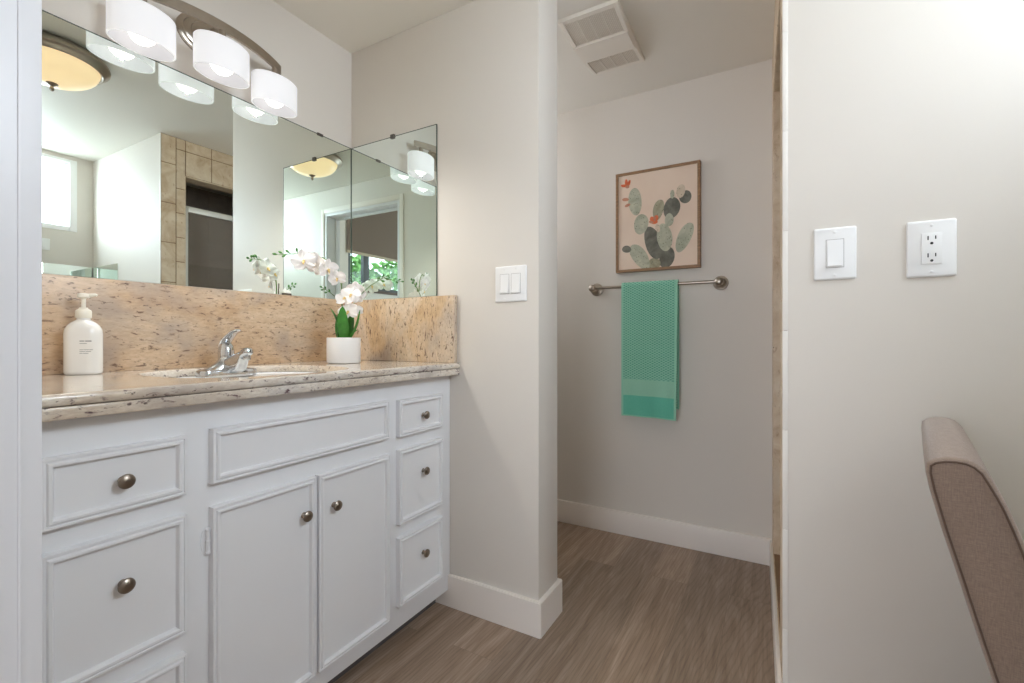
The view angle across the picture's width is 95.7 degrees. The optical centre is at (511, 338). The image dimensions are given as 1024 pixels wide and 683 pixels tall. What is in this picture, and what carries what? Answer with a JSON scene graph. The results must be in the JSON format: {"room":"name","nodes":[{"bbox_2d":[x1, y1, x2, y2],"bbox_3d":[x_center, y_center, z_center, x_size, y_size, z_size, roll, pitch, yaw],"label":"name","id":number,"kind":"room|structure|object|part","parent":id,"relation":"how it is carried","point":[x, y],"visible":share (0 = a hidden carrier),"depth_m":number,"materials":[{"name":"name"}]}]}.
{"room":"bathroom","nodes":[
{"label":"bathroom","id":0,"kind":"room"},
{"bbox_2d":[42,0,351,298],"bbox_3d":[-0.779,-0.115,1.953,0.100,2.230,2.248,0,0,29],"label":"wall","id":1,"kind":"structure","parent":0,"point":[320,69],"depth_m":1.73,"materials":[{"name":"paint"}]},
{"bbox_2d":[42,273,344,374],"bbox_3d":[-0.987,-0.035,1.461,0.020,0.251,1.185,0,0,29],"label":"backsplash","id":2,"kind":"structure","parent":1,"relation":"attached to","point":[145,326],"depth_m":1.40,"materials":[{"name":"stone"}]},
{"bbox_2d":[42,10,350,298],"bbox_3d":[-0.988,-0.491,1.473,0.008,0.661,1.197,0,0,29],"label":"vanity mirror","id":3,"kind":"object","parent":1,"relation":"attached to","point":[153,172],"visible":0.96,"depth_m":1.41,"materials":[{"name":"clear glass"}]},
{"bbox_2d":[106,0,296,117],"bbox_3d":[-0.915,-0.918,1.448,0.160,0.216,0.554,0,0,29],"label":"vanity light","id":4,"kind":"object","parent":1,"relation":"attached to","point":[138,26],"visible":1,"depth_m":1.39,"materials":[{"name":"white glass"}]},
{"bbox_3d":[-1.024,-0.859,1.283,0.105,0.100,0.159,0,0,29],"label":"lamp shade","id":5,"kind":"part","parent":4,"relation":"part of","materials":[{"name":"white glass"}]},
{"bbox_3d":[-1.024,-0.852,1.283,0.065,0.076,0.065,0,0,29],"label":"bulb","id":6,"kind":"part","parent":4,"relation":"part of","materials":[{"name":"white glass"}]},
{"bbox_3d":[-0.943,-0.962,1.457,0.103,0.128,0.160,0,0,29],"label":"wall plate","id":7,"kind":"part","parent":4,"relation":"part of","materials":[{"name":"silver metal"}]},
{"bbox_3d":[-0.894,-0.859,1.429,0.105,0.100,0.159,0,0,29],"label":"lamp shade","id":8,"kind":"part","parent":4,"relation":"part of","materials":[{"name":"white glass"}]},
{"bbox_3d":[-0.894,-0.852,1.429,0.065,0.076,0.065,0,0,29],"label":"bulb","id":9,"kind":"part","parent":4,"relation":"part of","materials":[{"name":"white glass"}]},
{"bbox_2d":[218,29,225,35],"bbox_3d":[-0.894,-0.918,1.429,0.037,0.059,0.037,0,0,29],"label":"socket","id":10,"kind":"object","parent":4,"relation":"attached to","point":[221,31],"depth_m":1.42,"materials":[{"name":"silver metal"}]},
{"bbox_3d":[-0.834,-0.859,1.629,0.105,0.100,0.159,0,0,29],"label":"lamp shade","id":11,"kind":"part","parent":4,"relation":"part of","materials":[{"name":"white glass"}]},
{"bbox_3d":[-0.834,-0.852,1.629,0.065,0.076,0.065,0,0,29],"label":"bulb","id":12,"kind":"part","parent":4,"relation":"part of","materials":[{"name":"white glass"}]},
{"bbox_2d":[273,0,774,114],"bbox_3d":[0.351,-1.260,1.249,2.759,0.060,2.360,0,0,29],"label":"ceiling","id":13,"kind":"structure","parent":0,"point":[680,41],"depth_m":1.85,"materials":[{"name":"paint"}]},
{"bbox_2d":[558,0,644,75],"bbox_3d":[0.381,-1.211,1.911,0.238,0.038,0.412,0,0,29],"label":"ceiling vent","id":14,"kind":"object","parent":13,"relation":"in","point":[602,36],"visible":1,"depth_m":1.85,"materials":[{"name":"white plastic"}]},
{"bbox_2d":[565,7,622,45],"bbox_3d":[0.322,-1.211,1.806,0.198,0.020,0.131,0,0,29],"label":"vent grille","id":15,"kind":"object","parent":14,"relation":"attached to","point":[603,25],"depth_m":1.80,"materials":[{"name":"plastic"}]},
{"bbox_3d":[0.381,-1.201,1.911,0.238,0.017,0.116,0,0,29],"label":"panel","id":16,"kind":"part","parent":14,"relation":"part of","materials":[{"name":"white plastic"}]},
{"bbox_2d":[589,49,638,72],"bbox_3d":[0.441,-1.211,2.015,0.198,0.020,0.131,0,0,29],"label":"vent grille","id":17,"kind":"object","parent":14,"relation":"attached to","point":[622,58],"depth_m":2.02,"materials":[{"name":"plastic"}]},
{"bbox_2d":[334,521,774,682],"bbox_3d":[-0.722,1.030,-0.057,3.800,0.060,5.690,0,0,29],"label":"floor","id":18,"kind":"structure","parent":0,"point":[635,610],"depth_m":1.57,"materials":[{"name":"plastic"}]},
{"bbox_2d":[42,376,449,682],"bbox_3d":[-0.745,0.568,1.336,0.562,0.864,1.203,0,0,29],"label":"vanity cabinet","id":19,"kind":"object","parent":18,"relation":"on","point":[286,538],"visible":0.99,"depth_m":1.05,"materials":[{"name":"wood"}]},
{"bbox_3d":[-0.722,0.479,0.853,0.020,0.240,0.217,0,0,29],"label":"drawer","id":20,"kind":"part","parent":19,"relation":"part of","materials":[{"name":"wood"}]},
{"bbox_3d":[-0.722,0.259,0.853,0.020,0.119,0.217,0,0,29],"label":"drawer","id":21,"kind":"part","parent":19,"relation":"part of","materials":[{"name":"wood"}]},
{"bbox_3d":[-0.710,0.453,0.851,0.025,0.028,0.028,0,0,29],"label":"knob","id":22,"kind":"part","parent":19,"relation":"part of","materials":[{"name":"silver metal"}]},
{"bbox_3d":[-0.710,0.262,0.851,0.025,0.028,0.028,0,0,29],"label":"knob","id":23,"kind":"part","parent":19,"relation":"part of","materials":[{"name":"silver metal"}]},
{"bbox_3d":[-0.722,0.752,0.853,0.020,0.221,0.217,0,0,29],"label":"drawer","id":24,"kind":"part","parent":19,"relation":"part of","materials":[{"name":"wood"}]},
{"bbox_2d":[42,273,459,421],"bbox_3d":[-0.739,-0.013,1.333,0.578,0.294,1.206,0,0,29],"label":"countertop","id":25,"kind":"structure","parent":19,"relation":"on","point":[154,335],"depth_m":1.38,"materials":[{"name":"stone"}]},
{"bbox_2d":[63,293,102,374],"bbox_3d":[-1.080,-0.012,1.167,0.074,0.204,0.053,0,0,-25],"label":"soap dispenser","id":26,"kind":"object","parent":25,"relation":"on","point":[82,337],"visible":1,"depth_m":1.15,"materials":[{"name":"white plastic"}]},
{"bbox_2d":[63,318,102,374],"bbox_3d":[-1.080,0.019,1.168,0.074,0.143,0.053,0,0,-25],"label":"bottle","id":27,"kind":"object","parent":26,"relation":"attached to","point":[82,337],"depth_m":1.15,"materials":[{"name":"white plastic"}]},
{"bbox_2d":[79,341,92,353],"bbox_3d":[-1.057,0.022,1.149,0.025,0.033,0.001,0,0,-25],"label":"print","id":28,"kind":"object","parent":26,"relation":"attached to","point":[79,341],"depth_m":1.15},
{"bbox_2d":[195,329,256,377],"bbox_3d":[-0.829,0.044,1.391,0.148,0.144,0.172,0,0,29],"label":"faucet","id":29,"kind":"object","parent":25,"relation":"on","point":[229,363],"visible":0.99,"depth_m":1.38,"materials":[{"name":"silver metal"}]},
{"bbox_3d":[-0.869,0.089,1.413,0.056,0.054,0.172,0,0,29],"label":"plate","id":30,"kind":"part","parent":29,"relation":"part of","materials":[{"name":"silver metal"}]},
{"bbox_3d":[-0.855,0.018,1.406,0.089,0.092,0.045,0,0,29],"label":"lever handle","id":31,"kind":"part","parent":29,"relation":"part of","materials":[{"name":"silver metal"}]},
{"bbox_3d":[-0.827,0.066,1.390,0.144,0.079,0.043,0,0,29],"label":"spout","id":32,"kind":"part","parent":29,"relation":"part of","materials":[{"name":"silver metal"}]},
{"bbox_2d":[177,372,314,377],"bbox_3d":[-0.733,0.192,1.314,0.436,0.159,0.477,0,0,29],"label":"sink","id":33,"kind":"object","parent":25,"relation":"in","point":[258,373],"visible":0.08,"depth_m":1.51,"materials":[{"name":"ceramic"}]},
{"bbox_2d":[272,248,389,363],"bbox_3d":[-0.651,-0.114,1.697,0.394,0.408,0.124,0,0,-16],"label":"potted orchid","id":34,"kind":"object","parent":25,"relation":"on","point":[343,349],"visible":1,"depth_m":1.68,"materials":[{"name":"white plant"}]},
{"bbox_3d":[-0.737,-0.279,1.638,0.085,0.074,0.015,0,0,-15],"label":"flower","id":35,"kind":"part","parent":34,"relation":"part of","materials":[{"name":"white plant"}]},
{"bbox_3d":[-0.705,-0.273,1.654,0.081,0.066,0.032,0,0,-3],"label":"flower","id":36,"kind":"part","parent":34,"relation":"part of","materials":[{"name":"white plant"}]},
{"bbox_3d":[-0.692,-0.263,1.698,0.077,0.065,0.015,0,0,-29],"label":"flower","id":37,"kind":"part","parent":34,"relation":"part of","materials":[{"name":"white plant"}]},
{"bbox_3d":[-0.665,-0.255,1.675,0.023,0.064,0.077,0,0,37],"label":"flower","id":38,"kind":"part","parent":34,"relation":"part of","materials":[{"name":"white plant"}]},
{"bbox_3d":[-0.639,-0.221,1.692,0.063,0.056,0.017,0,0,-6],"label":"flower","id":39,"kind":"part","parent":34,"relation":"part of","materials":[{"name":"white plant"}]},
{"bbox_3d":[-0.618,0.044,1.703,0.118,0.093,0.118,0,0,29],"label":"pot","id":40,"kind":"part","parent":34,"relation":"part of","materials":[{"name":"white ceramic"}]},
{"bbox_3d":[-0.611,-0.151,1.699,0.074,0.057,0.031,0,0,6],"label":"flower","id":41,"kind":"part","parent":34,"relation":"part of","materials":[{"name":"white plant"}]},
{"bbox_3d":[-0.598,-0.102,1.693,0.076,0.067,0.015,0,0,7],"label":"flower","id":42,"kind":"part","parent":34,"relation":"part of","materials":[{"name":"white plant"}]},
{"bbox_3d":[-0.589,-0.163,1.701,0.076,0.066,0.021,0,0,2],"label":"flower","id":43,"kind":"part","parent":34,"relation":"part of","materials":[{"name":"white plant"}]},
{"bbox_3d":[-0.574,-0.103,1.705,0.050,0.044,0.019,0,0,-19],"label":"flower","id":44,"kind":"part","parent":34,"relation":"part of","materials":[{"name":"white plant"}]},
{"bbox_3d":[-0.587,-0.173,1.733,0.084,0.074,0.021,0,0,7],"label":"flower","id":45,"kind":"part","parent":34,"relation":"part of","materials":[{"name":"white plant"}]},
{"bbox_3d":[-0.581,0.622,1.103,0.020,0.520,0.258,0,0,29],"label":"door","id":46,"kind":"part","parent":19,"relation":"part of","materials":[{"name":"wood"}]},
{"bbox_3d":[-0.524,0.453,1.180,0.025,0.028,0.028,0,0,29],"label":"knob","id":47,"kind":"part","parent":19,"relation":"part of","materials":[{"name":"silver metal"}]},
{"bbox_3d":[-0.478,0.455,1.261,0.025,0.028,0.028,0,0,29],"label":"knob","id":48,"kind":"part","parent":19,"relation":"part of","materials":[{"name":"silver metal"}]},
{"bbox_3d":[-0.450,0.622,1.335,0.020,0.520,0.260,0,0,29],"label":"door","id":49,"kind":"part","parent":19,"relation":"part of","materials":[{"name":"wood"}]},
{"bbox_3d":[-0.310,0.752,1.582,0.020,0.221,0.224,0,0,29],"label":"drawer","id":50,"kind":"part","parent":19,"relation":"part of","materials":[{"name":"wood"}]},
{"bbox_3d":[-0.310,0.479,1.582,0.020,0.240,0.224,0,0,29],"label":"drawer","id":51,"kind":"part","parent":19,"relation":"part of","materials":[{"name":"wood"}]},
{"bbox_3d":[-0.310,0.259,1.582,0.020,0.119,0.224,0,0,29],"label":"drawer","id":52,"kind":"part","parent":19,"relation":"part of","materials":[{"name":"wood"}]},
{"bbox_3d":[-0.295,0.734,1.584,0.025,0.028,0.028,0,0,29],"label":"knob","id":53,"kind":"part","parent":19,"relation":"part of","materials":[{"name":"silver metal"}]},
{"bbox_3d":[-0.295,0.453,1.584,0.025,0.028,0.028,0,0,29],"label":"knob","id":54,"kind":"part","parent":19,"relation":"part of","materials":[{"name":"silver metal"}]},
{"bbox_3d":[-0.295,0.262,1.584,0.025,0.028,0.028,0,0,29],"label":"knob","id":55,"kind":"part","parent":19,"relation":"part of","materials":[{"name":"silver metal"}]},
{"bbox_2d":[921,417,1023,682],"bbox_3d":[0.932,0.581,0.643,0.542,0.837,0.459,0,0,41],"label":"upholstered chair","id":56,"kind":"object","parent":18,"relation":"on","point":[983,539],"visible":1,"depth_m":0.61,"materials":[{"name":"beige fabric"}]},
{"bbox_2d":[557,59,772,538],"bbox_3d":[0.907,-0.115,2.233,2.559,2.230,0.100,0,0,29],"label":"wall","id":57,"kind":"structure","parent":0,"point":[710,466],"depth_m":2.23,"materials":[{"name":"paint"}]},
{"bbox_2d":[616,160,700,273],"bbox_3d":[0.710,-0.583,2.270,0.402,0.500,0.030,0,0,29],"label":"framed picture","id":58,"kind":"object","parent":57,"relation":"attached to","point":[658,209],"visible":1,"depth_m":2.26,"materials":[{"name":"paper"}]},
{"bbox_2d":[589,276,728,295],"bbox_3d":[0.685,-0.256,2.251,0.662,0.066,0.087,0,0,29],"label":"towel bar","id":59,"kind":"object","parent":57,"relation":"attached to","point":[720,282],"visible":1,"depth_m":2.14,"materials":[{"name":"silver metal"}]},
{"bbox_2d":[621,279,678,420],"bbox_3d":[0.661,0.054,2.228,0.265,0.660,0.050,0,0,29],"label":"hand towel","id":60,"kind":"object","parent":59,"relation":"hanging from","point":[649,309],"visible":1,"depth_m":2.21,"materials":[{"name":"green fabric"}]},
{"bbox_2d":[557,499,771,565],"bbox_3d":[0.454,0.941,2.424,1.583,0.118,0.014,0,0,29],"label":"baseboard","id":61,"kind":"structure","parent":57,"relation":"attached to","point":[746,547],"depth_m":2.25,"materials":[{"name":"wood"}]},
{"bbox_2d":[352,0,1023,682],"bbox_3d":[0.452,-0.115,1.429,2.559,2.230,0.180,0,0,29],"label":"wall","id":62,"kind":"structure","parent":0,"point":[901,112],"depth_m":1.13,"materials":[{"name":"paint"}]},
{"bbox_2d":[351,124,436,299],"bbox_3d":[-0.492,-0.494,1.881,0.469,0.663,0.009,0,0,29],"label":"mirror","id":63,"kind":"object","parent":62,"relation":"attached to","point":[394,178],"visible":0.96,"depth_m":1.87,"materials":[{"name":"clear glass"}]},
{"bbox_2d":[436,574,561,638],"bbox_3d":[-0.258,0.941,1.843,0.915,0.118,0.184,0,0,29],"label":"baseboard","id":64,"kind":"structure","parent":62,"relation":"attached to","point":[523,614],"depth_m":1.62,"materials":[{"name":"wood"}]},
{"bbox_2d":[495,265,526,301],"bbox_3d":[-0.006,-0.189,1.605,0.124,0.124,0.012,0,0,29],"label":"light switch","id":65,"kind":"object","parent":62,"relation":"attached to","point":[510,281],"visible":1,"depth_m":1.60,"materials":[{"name":"white plastic"}]},
{"bbox_2d":[782,0,787,682],"bbox_3d":[0.699,-0.115,1.185,0.012,2.230,0.002,0,0,29],"label":"trim","id":66,"kind":"structure","parent":62,"relation":"attached to","point":[784,2],"depth_m":1.19,"materials":[{"name":"paint"}]},
{"bbox_2d":[814,226,855,280],"bbox_3d":[0.787,-0.207,1.129,0.086,0.127,0.012,0,0,29],"label":"light switch","id":67,"kind":"object","parent":62,"relation":"attached to","point":[834,248],"visible":1,"depth_m":1.13,"materials":[{"name":"white plastic"}]},
{"bbox_2d":[906,218,956,277],"bbox_3d":[0.944,-0.202,1.042,0.086,0.128,0.009,0,0,29],"label":"wall outlet","id":68,"kind":"object","parent":62,"relation":"attached to","point":[931,245],"visible":1,"depth_m":1.04,"materials":[{"name":"white plastic"}]},
{"bbox_2d":[921,232,941,263],"bbox_3d":[0.942,-0.202,1.040,0.035,0.069,0.003,0,0,29],"label":"receptacle","id":69,"kind":"object","parent":68,"relation":"attached to","point":[931,242],"depth_m":1.04,"materials":[{"name":"white plastic"}]},
{"bbox_2d":[772,0,786,672],"bbox_3d":[0.967,-0.115,1.590,0.105,2.230,0.964,0,0,28],"label":"wall","id":70,"kind":"structure","parent":0,"point":[777,330],"depth_m":1.88,"materials":[{"name":"beige tile"}]},
{"bbox_2d":[769,540,781,682],"bbox_3d":[0.915,0.943,1.617,0.012,0.115,0.962,0,0,28],"label":"baseboard","id":71,"kind":"structure","parent":70,"relation":"attached to","point":[777,661],"depth_m":1.49,"materials":[{"name":"wood"}]},
{"bbox_3d":[-0.205,-0.115,0.267,2.559,2.230,0.123,0,0,29],"label":"wall door","id":72,"kind":"structure","parent":0,"visible":0},
{"bbox_2d":[0,0,41,682],"bbox_3d":[-0.215,-0.038,0.269,0.914,2.077,0.141,0,0,29],"label":"door","id":73,"kind":"structure","parent":72,"relation":"attached to","point":[20,20],"depth_m":0.50,"materials":[{"name":"wood"}]}
]}

